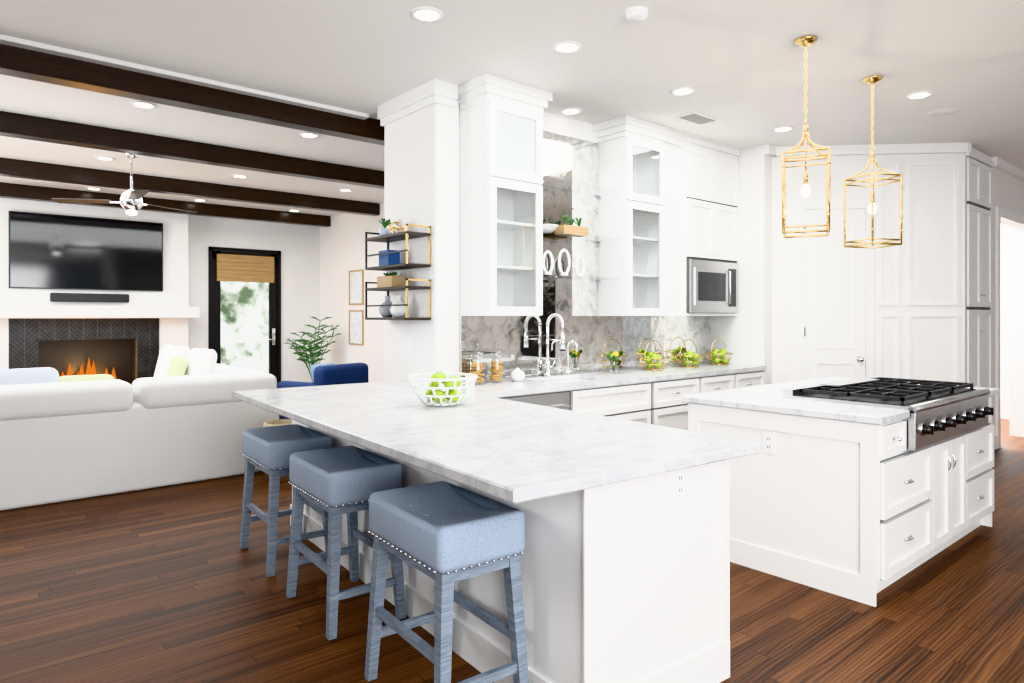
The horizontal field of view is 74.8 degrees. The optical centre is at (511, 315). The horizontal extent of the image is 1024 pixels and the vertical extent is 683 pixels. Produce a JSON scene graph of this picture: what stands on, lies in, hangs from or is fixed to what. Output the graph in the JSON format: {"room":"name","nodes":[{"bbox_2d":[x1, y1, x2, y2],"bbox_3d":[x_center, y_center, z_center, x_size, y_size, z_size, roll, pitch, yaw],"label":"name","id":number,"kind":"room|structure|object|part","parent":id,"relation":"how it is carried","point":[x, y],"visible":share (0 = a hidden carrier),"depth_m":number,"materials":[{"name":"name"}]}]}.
{"room":"kitchen","nodes":[
{"label":"kitchen","id":0,"kind":"room"},
{"bbox_2d":[0,198,187,384],"bbox_3d":[-6.062,-0.125,8.858,3.250,3.050,0.249,0,0,-40],"label":"wall","id":1,"kind":"structure","parent":0,"point":[118,355],"depth_m":9.25,"materials":[{"name":"white paint"}]},
{"bbox_2d":[9,318,158,379],"bbox_3d":[-5.751,0.715,9.072,1.720,1.370,0.202,0,0,-40],"label":"fireplace surround","id":2,"kind":"object","parent":1,"relation":"attached to","point":[26,335],"visible":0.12,"depth_m":8.97,"materials":[{"name":"tile"}]},
{"bbox_2d":[9,211,162,290],"bbox_3d":[-5.659,-0.835,8.995,1.760,0.970,0.062,0,0,-40],"label":"wall-mounted tv","id":3,"kind":"object","parent":1,"relation":"attached to","point":[50,251],"visible":1,"depth_m":8.92,"materials":[{"name":"black"}]},
{"bbox_2d":[50,293,128,302],"bbox_3d":[-5.651,-0.242,8.985,0.900,0.115,0.089,0,0,-40],"label":"soundbar","id":4,"kind":"object","parent":1,"relation":"attached to","point":[78,297],"visible":1,"depth_m":8.93,"materials":[{"name":"black plastic"}]},
{"bbox_2d":[0,305,199,317],"bbox_3d":[-5.890,-0.050,8.695,3.400,0.160,0.219,0,0,-40],"label":"mantel shelf","id":5,"kind":"object","parent":1,"relation":"attached to","point":[14,311],"visible":1,"depth_m":8.88,"materials":[{"name":"white wood"}]},
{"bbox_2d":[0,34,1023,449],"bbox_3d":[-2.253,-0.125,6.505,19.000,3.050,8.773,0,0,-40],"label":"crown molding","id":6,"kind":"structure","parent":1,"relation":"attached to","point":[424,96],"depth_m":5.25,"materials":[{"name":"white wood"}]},
{"bbox_2d":[188,215,319,381],"bbox_3d":[-7.791,-0.125,7.650,12.050,3.050,0.150,0,0,-40],"label":"wall","id":7,"kind":"structure","parent":0,"point":[298,246],"depth_m":10.99,"materials":[{"name":"white paint"}]},
{"bbox_2d":[208,246,280,383],"bbox_3d":[-4.213,0.170,10.598,1.120,2.460,0.118,0,0,-40],"label":"door","id":8,"kind":"structure","parent":7,"relation":"attached to","point":[241,265],"depth_m":10.59,"materials":[{"name":"black"}]},
{"bbox_2d":[320,203,383,382],"bbox_3d":[-1.059,-0.125,8.921,0.150,3.050,6.640,0,0,-40],"label":"wall","id":9,"kind":"structure","parent":0,"point":[342,245],"depth_m":10.60,"materials":[{"name":"white paint"}]},
{"bbox_2d":[349,269,363,304],"bbox_3d":[-2.415,-0.440,10.380,0.022,0.540,0.460,0,0,-40],"label":"picture frame","id":10,"kind":"object","parent":9,"relation":"attached to","point":[356,287],"visible":1,"depth_m":10.37,"materials":[{"name":"brown wood"}]},
{"bbox_2d":[349,310,363,344],"bbox_3d":[-2.415,0.180,10.380,0.022,0.540,0.460,0,0,-40],"label":"picture frame","id":11,"kind":"object","parent":9,"relation":"attached to","point":[356,327],"visible":0.98,"depth_m":10.37,"materials":[{"name":"brown wood"}]},
{"bbox_2d":[384,100,458,381],"bbox_3d":[-0.698,-0.125,5.086,0.210,3.050,0.750,0,0,-40],"label":"pillar","id":12,"kind":"structure","parent":0,"point":[421,167],"depth_m":4.85,"materials":[{"name":"white paint"}]},
{"bbox_2d":[365,224,430,319],"bbox_3d":[-0.851,-0.305,4.949,0.199,0.670,0.600,0,0,-40],"label":"wall shelf","id":13,"kind":"object","parent":12,"relation":"attached to","point":[406,235],"visible":0.94,"depth_m":4.81,"materials":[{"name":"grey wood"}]},
{"bbox_2d":[377,218,405,316],"bbox_3d":[-0.896,-0.365,5.003,0.127,0.753,0.302,0,0,-40],"label":"decor","id":14,"kind":"object","parent":13,"relation":"on","point":[391,279],"visible":0.92,"depth_m":4.98,"materials":[{"name":"blue"}]},
{"bbox_2d":[0,419,1023,682],"bbox_3d":[-0.527,1.450,4.476,19.000,0.100,15.500,0,0,-40],"label":"floor","id":15,"kind":"structure","parent":0,"point":[172,583],"depth_m":3.18,"materials":[{"name":"brown wood"}]},
{"bbox_2d":[0,344,278,510],"bbox_3d":[-4.697,0.858,5.500,4.775,1.085,2.475,0,0,-40],"label":"sofa","id":16,"kind":"object","parent":15,"relation":"on","point":[182,415],"visible":0.92,"depth_m":5.33,"materials":[{"name":"fabric"}]},
{"bbox_2d":[263,419,291,480],"bbox_3d":[-1.994,1.160,5.814,0.330,0.480,0.325,0,0,-40],"label":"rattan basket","id":17,"kind":"object","parent":15,"relation":"on","point":[279,422],"visible":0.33,"depth_m":5.73,"materials":[{"name":"beige wicker"}]},
{"bbox_2d":[240,424,331,576],"bbox_3d":[-1.327,1.042,3.930,0.373,0.717,0.573,0,0,-36],"label":"stool","id":18,"kind":"object","parent":15,"relation":"on","point":[269,451],"visible":0.83,"depth_m":3.78,"materials":[{"name":"fabric"}]},
{"bbox_2d":[285,317,339,382],"bbox_3d":[-3.104,0.708,10.403,0.805,1.385,0.814,0,0,-40],"label":"potted palm","id":19,"kind":"object","parent":15,"relation":"on","point":[310,350],"visible":0.65,"depth_m":10.34,"materials":[{"name":"green plant"}]},
{"bbox_2d":[277,362,367,418],"bbox_3d":[-2.302,0.990,8.193,0.800,0.820,0.840,0,0,30],"label":"chair","id":20,"kind":"object","parent":15,"relation":"on","point":[333,374],"visible":0.29,"depth_m":7.93,"materials":[{"name":"fabric"}]},
{"bbox_2d":[286,445,405,639],"bbox_3d":[-0.810,1.042,3.230,0.373,0.717,0.573,0,0,-36],"label":"stool","id":21,"kind":"object","parent":15,"relation":"on","point":[335,483],"visible":0.92,"depth_m":3.09,"materials":[{"name":"fabric"}]},
{"bbox_2d":[364,481,528,682],"bbox_3d":[-0.252,1.042,2.473,0.373,0.717,0.573,0,0,-36],"label":"stool","id":22,"kind":"object","parent":15,"relation":"on","point":[445,535],"visible":1,"depth_m":2.34,"materials":[{"name":"fabric"}]},
{"bbox_2d":[232,362,766,682],"bbox_3d":[0.903,0.940,4.531,4.848,0.920,3.093,0,0,-40],"label":"kitchen peninsula","id":23,"kind":"object","parent":15,"relation":"on","point":[613,487],"depth_m":2.48,"materials":[{"name":"white stone"}]},
{"bbox_2d":[407,370,477,405],"bbox_3d":[-0.376,0.386,3.620,0.385,0.186,0.385,0,0,-40],"label":"fruit bowl","id":24,"kind":"object","parent":23,"relation":"on","point":[436,393],"visible":1,"depth_m":3.54,"materials":[{"name":"white ceramic"}]},
{"bbox_2d":[468,343,485,384],"bbox_3d":[-0.246,0.333,4.702,0.132,0.292,0.130,0,0,-40],"label":"cookie jar","id":25,"kind":"object","parent":23,"relation":"on","point":[476,367],"visible":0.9,"depth_m":4.67,"materials":[{"name":"clear glass"}]},
{"bbox_2d":[487,343,504,382],"bbox_3d":[-0.114,0.333,4.840,0.132,0.292,0.130,0,0,-40],"label":"cookie jar","id":26,"kind":"object","parent":23,"relation":"on","point":[496,371],"visible":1,"depth_m":4.80,"materials":[{"name":"clear glass"}]},
{"bbox_2d":[510,368,524,381],"bbox_3d":[0.041,0.430,4.920,0.110,0.098,0.107,0,0,-40],"label":"sugar bowl","id":27,"kind":"object","parent":23,"relation":"on","point":[517,375],"visible":1,"depth_m":4.88,"materials":[{"name":"white ceramic"}]},
{"bbox_2d":[544,313,564,375],"bbox_3d":[0.360,0.229,5.317,0.119,0.500,0.219,0,0,-40],"label":"faucet","id":28,"kind":"object","parent":23,"relation":"on","point":[562,348],"visible":1,"depth_m":5.34,"materials":[{"name":"silver metal"}]},
{"bbox_2d":[566,341,577,373],"bbox_3d":[0.504,0.341,5.484,0.067,0.277,0.124,0,0,-40],"label":"filter faucet","id":29,"kind":"object","parent":23,"relation":"on","point":[568,371],"visible":1,"depth_m":5.50,"materials":[{"name":"silver metal"}]},
{"bbox_2d":[606,351,618,373],"bbox_3d":[0.836,0.388,5.596,0.132,0.183,0.101,0,0,-40],"label":"flower vase","id":30,"kind":"object","parent":23,"relation":"on","point":[612,357],"visible":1,"depth_m":5.58,"materials":[{"name":"green plant"}]},
{"bbox_2d":[638,340,669,370],"bbox_3d":[1.257,0.346,5.929,0.279,0.264,0.279,0,0,-40],"label":"fruit basket","id":31,"kind":"object","parent":23,"relation":"on","point":[649,357],"visible":1,"depth_m":5.92,"materials":[{"name":"green food"}]},
{"bbox_2d":[674,339,703,367],"bbox_3d":[1.653,0.346,6.266,0.279,0.264,0.279,0,0,-40],"label":"fruit basket","id":32,"kind":"object","parent":23,"relation":"on","point":[688,356],"visible":0.98,"depth_m":6.25,"materials":[{"name":"gold metal"}]},
{"bbox_2d":[704,338,733,364],"bbox_3d":[2.034,0.346,6.590,0.279,0.264,0.279,0,0,-40],"label":"fruit basket","id":33,"kind":"object","parent":23,"relation":"on","point":[722,354],"visible":1,"depth_m":6.54,"materials":[{"name":"green food"}]},
{"bbox_2d":[688,393,998,606],"bbox_3d":[2.136,0.960,4.225,1.894,0.880,1.117,0,0,-40],"label":"kitchen island","id":34,"kind":"object","parent":15,"relation":"on","point":[861,504],"depth_m":3.53,"materials":[{"name":"white wood"}]},
{"bbox_2d":[718,379,835,396],"bbox_3d":[1.915,0.500,4.508,1.246,0.040,0.447,0,0,-40],"label":"island countertop","id":35,"kind":"structure","parent":34,"relation":"on","point":[776,390],"depth_m":4.43,"materials":[{"name":"white stone"}]},
{"bbox_2d":[682,391,909,424],"bbox_3d":[1.524,0.500,3.727,0.362,0.040,1.130,0,0,-40],"label":"island countertop","id":36,"kind":"structure","parent":34,"relation":"on","point":[825,411],"depth_m":3.58,"materials":[{"name":"white stone"}]},
{"bbox_2d":[783,377,993,450],"bbox_3d":[2.306,0.556,4.048,1.240,0.283,0.753,0,0,-40],"label":"range","id":37,"kind":"object","parent":34,"relation":"in","point":[940,411],"visible":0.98,"depth_m":3.80,"materials":[{"name":"silver metal"}]},
{"bbox_2d":[810,377,998,396],"bbox_3d":[2.737,0.500,4.759,0.332,0.040,1.130,0,0,-40],"label":"island countertop","id":38,"kind":"structure","parent":34,"relation":"on","point":[823,378],"depth_m":4.98,"materials":[{"name":"white stone"}]},
{"bbox_2d":[966,151,994,387],"bbox_3d":[4.531,-0.099,6.885,0.816,2.998,0.541,0,0,-40],"label":"tall cabinet","id":39,"kind":"object","parent":15,"relation":"on","point":[979,167],"visible":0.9,"depth_m":6.67,"materials":[{"name":"white wood"}]},
{"bbox_2d":[0,0,1023,215],"bbox_3d":[-0.527,-1.700,4.476,19.000,0.100,15.500,0,0,-40],"label":"ceiling","id":40,"kind":"structure","parent":0,"point":[738,65],"depth_m":4.41,"materials":[{"name":"white paint"}]},
{"bbox_2d":[86,187,101,189],"bbox_3d":[-5.417,-1.646,8.679,0.186,0.008,0.186,0,0,-40],"label":"recessed light","id":41,"kind":"object","parent":40,"relation":"in","point":[91,188],"visible":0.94,"depth_m":8.65,"materials":[{"name":"white"}]},
{"bbox_2d":[95,156,114,160],"bbox_3d":[-4.260,-1.646,7.011,0.186,0.008,0.186,0,0,-40],"label":"recessed light","id":42,"kind":"object","parent":40,"relation":"in","point":[104,158],"visible":0.96,"depth_m":7.00,"materials":[{"name":"white"}]},
{"bbox_2d":[51,153,196,214],"bbox_3d":[-3.708,-1.329,6.638,1.322,0.639,1.232,0,0,-40],"label":"ceiling fan","id":43,"kind":"object","parent":40,"relation":"hanging from","point":[131,202],"visible":0.96,"depth_m":6.67,"materials":[{"name":"silver metal"}]},
{"bbox_2d":[130,101,156,108],"bbox_3d":[-2.878,-1.646,5.233,0.186,0.008,0.186,0,0,-40],"label":"recessed light","id":44,"kind":"object","parent":40,"relation":"in","point":[143,104],"visible":1,"depth_m":5.23,"materials":[{"name":"white plastic"}]},
{"bbox_2d":[0,182,330,226],"bbox_3d":[-7.577,-1.565,7.281,11.898,0.169,0.150,0,0,-40],"label":"beam","id":45,"kind":"structure","parent":40,"relation":"attached to","point":[25,192],"depth_m":9.56,"materials":[{"name":"brown wood"}]},
{"bbox_2d":[0,157,379,215],"bbox_3d":[-6.520,-1.565,6.039,11.898,0.169,0.150,0,0,-40],"label":"beam","id":46,"kind":"structure","parent":40,"relation":"attached to","point":[17,168],"depth_m":8.06,"materials":[{"name":"brown wood"}]},
{"bbox_2d":[0,44,383,145],"bbox_3d":[-4.096,-1.565,3.191,11.898,0.169,0.150,0,0,-40],"label":"beam","id":47,"kind":"structure","parent":40,"relation":"attached to","point":[18,62],"depth_m":4.62,"materials":[{"name":"brown wood"}]},
{"bbox_2d":[0,111,383,188],"bbox_3d":[-5.237,-1.565,4.532,11.898,0.169,0.150,0,0,-40],"label":"beam","id":48,"kind":"structure","parent":40,"relation":"attached to","point":[20,126],"depth_m":6.24,"materials":[{"name":"brown wood"}]},
{"bbox_2d":[193,199,206,201],"bbox_3d":[-4.446,-1.646,9.544,0.186,0.008,0.186,0,0,-40],"label":"recessed light","id":49,"kind":"object","parent":40,"relation":"in","point":[201,200],"visible":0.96,"depth_m":9.55,"materials":[{"name":"white"}]},
{"bbox_2d":[232,174,247,177],"bbox_3d":[-3.209,-1.646,7.905,0.186,0.008,0.186,0,0,-40],"label":"recessed light","id":50,"kind":"object","parent":40,"relation":"in","point":[239,176],"visible":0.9,"depth_m":7.91,"materials":[{"name":"white"}]},
{"bbox_2d":[298,132,319,137],"bbox_3d":[-1.850,-1.646,6.108,0.186,0.008,0.186,0,0,-40],"label":"recessed light","id":51,"kind":"object","parent":40,"relation":"in","point":[308,135],"visible":0.98,"depth_m":6.10,"materials":[{"name":"white plastic"}]},
{"bbox_2d":[338,189,352,191],"bbox_3d":[-2.181,-1.646,8.780,0.186,0.008,0.186,0,0,-40],"label":"recessed light","id":52,"kind":"object","parent":40,"relation":"in","point":[346,190],"visible":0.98,"depth_m":8.78,"materials":[{"name":"white"}]},
{"bbox_2d":[410,6,443,22],"bbox_3d":[-0.464,-1.646,3.662,0.186,0.008,0.186,0,0,-40],"label":"recessed light","id":53,"kind":"object","parent":40,"relation":"in","point":[427,14],"visible":1,"depth_m":3.66,"materials":[{"name":"white plastic"}]},
{"bbox_2d":[552,41,581,53],"bbox_3d":[0.338,-1.646,4.109,0.186,0.008,0.186,0,0,-40],"label":"recessed light","id":54,"kind":"object","parent":40,"relation":"in","point":[565,47],"visible":1,"depth_m":4.11,"materials":[{"name":"white plastic"}]},
{"bbox_2d":[560,108,582,114],"bbox_3d":[0.477,-1.646,5.396,0.186,0.008,0.186,0,0,-40],"label":"recessed light","id":55,"kind":"object","parent":40,"relation":"in","point":[570,111],"visible":0.98,"depth_m":5.39,"materials":[{"name":"white plastic"}]},
{"bbox_2d":[625,7,647,21],"bbox_3d":[0.675,-1.632,3.635,0.124,0.034,0.122,0,0,-40],"label":"smoke detector","id":56,"kind":"object","parent":40,"relation":"attached to","point":[635,14],"visible":1,"depth_m":3.60,"materials":[{"name":"white plastic"}]},
{"bbox_2d":[670,87,695,95],"bbox_3d":[1.254,-1.646,4.915,0.186,0.008,0.186,0,0,-40],"label":"recessed light","id":57,"kind":"object","parent":40,"relation":"in","point":[681,91],"visible":1,"depth_m":4.91,"materials":[{"name":"white plastic"}]},
{"bbox_2d":[676,111,717,124],"bbox_3d":[1.541,-1.643,5.580,0.340,0.014,0.180,0,0,-40],"label":"ceiling vent","id":58,"kind":"object","parent":40,"relation":"in","point":[694,117],"visible":1,"depth_m":5.56,"materials":[{"name":"white metal"}]},
{"bbox_2d":[772,126,793,131],"bbox_3d":[2.391,-1.646,5.908,0.186,0.008,0.186,0,0,-40],"label":"recessed light","id":59,"kind":"object","parent":40,"relation":"in","point":[783,129],"visible":0.96,"depth_m":5.90,"materials":[{"name":"white plastic"}]},
{"bbox_2d":[781,35,830,237],"bbox_3d":[1.755,-1.066,4.002,0.263,1.166,0.263,0,0,24],"label":"pendant light","id":60,"kind":"object","parent":40,"relation":"hanging from","point":[805,41],"visible":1,"depth_m":3.98,"materials":[{"name":"gold metal"}]},
{"bbox_2d":[843,75,902,248],"bbox_3d":[2.502,-1.066,4.651,0.263,1.166,0.263,0,0,-16],"label":"pendant light","id":61,"kind":"object","parent":40,"relation":"hanging from","point":[872,80],"visible":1,"depth_m":4.63,"materials":[{"name":"gold metal"}]},
{"bbox_2d":[905,91,933,99],"bbox_3d":[3.042,-1.646,5.005,0.186,0.008,0.186,0,0,-40],"label":"recessed light","id":62,"kind":"object","parent":40,"relation":"in","point":[919,95],"visible":0.96,"depth_m":5.00,"materials":[{"name":"white plastic"}]},
{"bbox_2d":[927,108,958,115],"bbox_3d":[3.487,-1.647,5.423,0.220,0.006,0.220,0,0,-40],"label":"ceiling speaker","id":63,"kind":"object","parent":40,"relation":"attached to","point":[944,112],"visible":0.94,"depth_m":5.41,"materials":[{"name":"white paint"}]},
{"bbox_2d":[459,104,596,377],"bbox_3d":[0.772,-0.125,5.976,3.178,3.050,0.200,0,0,-40],"label":"wall","id":64,"kind":"structure","parent":0,"point":[557,124],"depth_m":5.48,"materials":[{"name":"white paint"}]},
{"bbox_2d":[543,176,619,280],"bbox_3d":[0.470,-0.674,5.403,0.954,0.752,0.259,0,0,-40],"label":"glass shelves","id":65,"kind":"object","parent":64,"relation":"attached to","point":[576,233],"depth_m":5.36,"materials":[{"name":"clear glass"}]},
{"bbox_3d":[0.392,-0.568,5.350,0.542,0.494,0.205,0,0,-40],"label":"decor shelf in the niche","id":66,"kind":"part","parent":65,"relation":"part of","materials":[{"name":"brown wood"}]},
{"bbox_2d":[461,130,710,381],"bbox_3d":[0.841,-0.508,5.895,3.173,1.974,0.008,0,0,-40],"label":"backsplash","id":67,"kind":"structure","parent":64,"relation":"attached to","point":[520,341],"depth_m":5.61,"materials":[{"name":"white stone"}]},
{"bbox_2d":[633,133,684,315],"bbox_3d":[1.358,-0.796,6.137,0.358,1.590,0.308,0,0,-40],"label":"upper cabinet","id":68,"kind":"object","parent":64,"relation":"attached to","point":[668,214],"depth_m":6.02,"materials":[{"name":"white wood"}]},
{"bbox_2d":[685,141,738,315],"bbox_3d":[1.835,-0.786,6.514,0.858,1.570,0.353,0,0,-40],"label":"upper cabinet","id":69,"kind":"object","parent":64,"relation":"attached to","point":[711,175],"depth_m":6.36,"materials":[{"name":"white wood"}]},
{"bbox_2d":[711,145,771,384],"bbox_3d":[2.235,-0.125,6.826,0.148,3.050,0.800,0,0,-40],"label":"wall","id":70,"kind":"structure","parent":0,"point":[745,334],"depth_m":6.56,"materials":[{"name":"white paint"}]},
{"bbox_2d":[772,153,964,383],"bbox_3d":[3.449,-0.125,6.517,1.800,3.050,0.040,0,0,5],"label":"wall","id":71,"kind":"structure","parent":0,"point":[932,255],"depth_m":6.47,"materials":[{"name":"white paint"}]},
{"bbox_2d":[796,201,873,380],"bbox_3d":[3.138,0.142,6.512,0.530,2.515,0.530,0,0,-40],"label":"pantry door","id":72,"kind":"structure","parent":71,"relation":"in","point":[834,307],"depth_m":6.51,"materials":[{"name":"white wood"}]},
{"bbox_2d":[878,161,958,385],"bbox_3d":[3.915,-0.150,6.453,0.740,2.660,0.014,0,0,5],"label":"trim","id":73,"kind":"structure","parent":71,"relation":"attached to","point":[909,302],"depth_m":6.46,"materials":[{"name":"white wood"}]},
{"bbox_2d":[965,148,1023,436],"bbox_3d":[6.029,-0.125,7.938,4.527,3.050,0.120,0,0,-40],"label":"wall","id":74,"kind":"structure","parent":0,"point":[1008,192],"depth_m":7.76,"materials":[{"name":"white paint"}]},
{"bbox_2d":[1001,224,1009,418],"bbox_3d":[6.508,-0.125,9.403,0.100,3.050,1.470,0,0,-40],"label":"wall","id":75,"kind":"structure","parent":0,"point":[1005,321],"depth_m":9.09,"materials":[{"name":"white paint"}]},
{"label":"outside","id":76,"kind":"structure","parent":0,"visible":0},
{"bbox_2d":[221,277,268,372],"bbox_3d":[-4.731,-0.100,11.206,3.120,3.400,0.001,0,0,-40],"label":"view","id":77,"kind":"structure","parent":76,"point":[256,298],"depth_m":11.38,"materials":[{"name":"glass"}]}
]}

